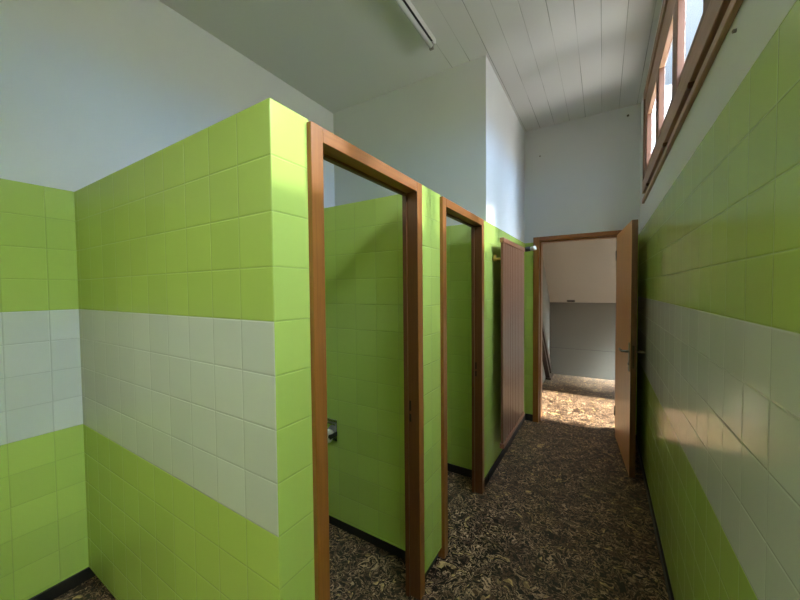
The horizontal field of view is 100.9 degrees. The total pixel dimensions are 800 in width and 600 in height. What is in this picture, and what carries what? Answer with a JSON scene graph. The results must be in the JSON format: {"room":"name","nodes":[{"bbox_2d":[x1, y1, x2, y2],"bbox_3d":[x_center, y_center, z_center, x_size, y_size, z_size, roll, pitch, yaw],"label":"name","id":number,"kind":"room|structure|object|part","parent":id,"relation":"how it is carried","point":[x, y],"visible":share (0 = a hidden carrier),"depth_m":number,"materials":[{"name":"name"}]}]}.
{"room":"public restroom","nodes":[
{"label":"public restroom","id":0,"kind":"room"},
{"bbox_2d":[0,0,334,599],"bbox_3d":[-2.092,-0.143,1.084,0.090,3.280,5.569,1,2,32],"label":"wall","id":1,"kind":"structure","parent":0,"point":[90,90],"depth_m":1.65,"materials":[{"name":"white paint"}]},
{"bbox_2d":[28,567,95,599],"bbox_3d":[-2.506,1.492,0.341,0.014,0.063,3.370,1,2,32],"label":"baseboard","id":2,"kind":"structure","parent":1,"relation":"attached to","point":[64,586],"depth_m":1.67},
{"bbox_2d":[74,98,314,599],"bbox_3d":[-0.961,0.464,1.373,1.545,2.027,0.137,1,2,32],"label":"wall","id":3,"kind":"structure","parent":0,"point":[193,254],"depth_m":1.10,"materials":[{"name":"tile"}]},
{"bbox_2d":[53,374,668,599],"bbox_3d":[1.375,1.498,1.314,6.006,0.080,9.485,1,2,32],"label":"floor","id":4,"kind":"structure","parent":0,"point":[561,515],"depth_m":2.05,"materials":[{"name":"stone"}]},
{"bbox_2d":[324,194,404,559],"bbox_3d":[-0.502,0.436,2.172,1.492,2.027,0.080,1,2,32],"label":"wall","id":5,"kind":"structure","parent":0,"point":[363,240],"depth_m":1.94,"materials":[{"name":"tile"}]},
{"bbox_2d":[327,418,336,442],"bbox_3d":[-0.479,0.820,2.059,0.139,0.135,0.114,1,2,32],"label":"paper holder","id":6,"kind":"object","parent":5,"relation":"attached to","point":[331,423],"visible":0.39,"depth_m":2.07,"materials":[{"name":"silver metal"}]},
{"bbox_2d":[159,0,662,131],"bbox_3d":[-0.568,-1.846,1.013,2.735,0.100,7.145,1,2,32],"label":"ceiling","id":7,"kind":"structure","parent":0,"point":[554,62],"depth_m":2.38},
{"bbox_2d":[395,0,435,50],"bbox_3d":[-0.073,-1.783,1.841,0.042,0.086,1.190,1,2,32],"label":"ceiling light","id":8,"kind":"object","parent":7,"relation":"attached to","point":[406,6],"visible":1,"depth_m":2.12,"materials":[{"name":"metal"}]},
{"bbox_2d":[333,55,524,472],"bbox_3d":[0.327,-0.243,3.655,1.745,3.280,1.546,1,2,32],"label":"wall","id":9,"kind":"structure","parent":0,"point":[456,132],"depth_m":2.72,"materials":[{"name":"white paint"}]},
{"bbox_2d":[487,416,524,481],"bbox_3d":[1.063,1.373,3.203,0.014,0.063,1.445,1,2,32],"label":"baseboard","id":10,"kind":"structure","parent":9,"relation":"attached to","point":[499,458],"depth_m":2.95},
{"bbox_2d":[492,237,535,448],"bbox_3d":[1.050,0.326,2.982,0.196,1.698,0.890,1,2,32],"label":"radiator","id":11,"kind":"structure","parent":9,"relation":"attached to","point":[512,254],"depth_m":2.87,"materials":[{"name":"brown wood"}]},
{"bbox_3d":[1.016,0.336,2.966,0.004,1.620,0.811,1,2,32],"label":"panel","id":12,"kind":"part","parent":11,"relation":"part of","materials":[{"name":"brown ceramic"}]},
{"bbox_2d":[422,185,487,577],"bbox_3d":[0.365,0.430,2.101,0.062,2.027,1.105,1,2,32],"label":"wall","id":13,"kind":"structure","parent":0,"point":[430,199],"depth_m":1.75,"materials":[{"name":"tile"}]},
{"bbox_2d":[307,121,424,599],"bbox_3d":[-0.103,0.463,1.335,0.078,2.016,0.710,1,2,32],"label":"door frame","id":14,"kind":"structure","parent":13,"relation":"in","point":[322,144],"depth_m":1.29,"materials":[{"name":"brown wood"}]},
{"bbox_2d":[448,463,471,477],"bbox_3d":[0.003,1.389,3.001,1.481,0.063,0.014,1,2,32],"label":"baseboard","id":15,"kind":"structure","parent":13,"relation":"attached to","point":[463,471],"depth_m":2.69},
{"bbox_2d":[438,196,483,558],"bbox_3d":[0.399,0.433,2.152,0.078,2.016,0.733,1,2,32],"label":"door frame","id":16,"kind":"structure","parent":13,"relation":"in","point":[449,209],"depth_m":2.39,"materials":[{"name":"brown wood"}]},
{"bbox_2d":[542,259,549,383],"bbox_3d":[2.019,-0.403,4.959,0.150,3.489,2.385,1,2,32],"label":"wall","id":17,"kind":"structure","parent":0,"point":[546,302],"depth_m":5.45,"materials":[{"name":"paint"}]},
{"bbox_2d":[542,322,553,379],"bbox_3d":[2.278,0.744,5.179,0.079,1.178,1.440,1,2,32],"label":"stair stringer","id":18,"kind":"object","parent":17,"relation":"attached to","point":[546,361],"visible":0.7,"depth_m":5.22,"materials":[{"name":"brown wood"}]},
{"bbox_3d":[2.173,0.779,5.022,0.064,1.057,1.060,1,2,32],"label":"rail","id":19,"kind":"part","parent":18,"relation":"part of","materials":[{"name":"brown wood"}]},
{"bbox_2d":[543,238,616,302],"bbox_3d":[3.872,-0.961,3.861,4.450,2.329,2.325,1,2,32],"label":"ceiling","id":20,"kind":"structure","parent":0,"point":[584,271],"depth_m":5.13,"materials":[{"name":"paint"}]},
{"bbox_2d":[524,103,640,424],"bbox_3d":[3.215,-0.295,2.809,4.461,3.380,0.235,1,2,32],"label":"wall","id":21,"kind":"structure","parent":0,"point":[585,178],"depth_m":3.47,"materials":[{"name":"white paint"}]},
{"bbox_2d":[525,413,532,420],"bbox_3d":[1.482,1.345,3.790,0.087,0.075,0.014,1,2,32],"label":"baseboard","id":22,"kind":"structure","parent":21,"relation":"attached to","point":[529,417],"depth_m":3.78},
{"bbox_2d":[533,219,644,477],"bbox_3d":[1.762,0.354,3.244,0.954,2.083,1.077,1,2,32],"label":"door","id":23,"kind":"structure","parent":21,"relation":"in","point":[626,256],"depth_m":2.98,"materials":[{"name":"brown wood"}]},
{"bbox_3d":[1.822,0.445,2.580,0.014,0.180,0.002,0,2,26],"label":"lock plate","id":24,"kind":"part","parent":23,"relation":"part of","materials":[{"name":"metal"}]},
{"bbox_2d":[550,302,615,380],"bbox_3d":[4.464,0.678,4.850,4.450,1.288,0.120,1,2,32],"label":"wall","id":25,"kind":"structure","parent":0,"point":[582,335],"depth_m":5.61,"materials":[{"name":"paint"}]},
{"bbox_2d":[636,0,799,599],"bbox_3d":[0.612,-0.148,0.391,0.045,3.280,7.215,1,2,32],"label":"wall","id":26,"kind":"structure","parent":0,"point":[718,425],"depth_m":0.90,"materials":[{"name":"green tile"}]},
{"bbox_2d":[636,435,673,599],"bbox_3d":[0.579,1.464,0.410,0.014,0.059,6.715,1,2,32],"label":"baseboard","id":27,"kind":"structure","parent":26,"relation":"attached to","point":[661,553],"depth_m":1.97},
{"bbox_2d":[642,0,743,203],"bbox_3d":[1.104,-1.240,1.194,0.053,0.935,3.864,1,2,32],"label":"window","id":28,"kind":"structure","parent":26,"relation":"in","point":[690,34],"depth_m":1.59,"materials":[{"name":"brown wood"}]},
{"bbox_3d":[1.876,-1.299,2.427,0.004,0.385,0.535,1,2,32],"label":"pane","id":29,"kind":"part","parent":28,"relation":"part of","materials":[{"name":"clear glass"}]},
{"bbox_3d":[1.100,-1.671,1.178,0.050,0.073,3.860,1,2,32],"label":"rail","id":30,"kind":"part","parent":28,"relation":"part of","materials":[{"name":"brown wood"}]},
{"bbox_3d":[1.102,-1.535,1.181,0.031,0.187,3.859,1,2,32],"label":"sash rail","id":31,"kind":"part","parent":28,"relation":"part of","materials":[{"name":"brown wood"}]},
{"bbox_3d":[1.544,-1.279,1.886,0.004,0.385,0.505,1,2,32],"label":"pane","id":32,"kind":"part","parent":28,"relation":"part of","materials":[{"name":"clear glass"}]},
{"bbox_3d":[1.113,-1.024,1.194,0.017,0.086,3.860,1,2,32],"label":"sash rail","id":33,"kind":"part","parent":28,"relation":"part of","materials":[{"name":"brown wood"}]},
{"bbox_3d":[1.220,-1.260,1.357,0.004,0.385,0.505,1,2,32],"label":"pane","id":34,"kind":"part","parent":28,"relation":"part of","materials":[{"name":"clear glass"}]}
]}

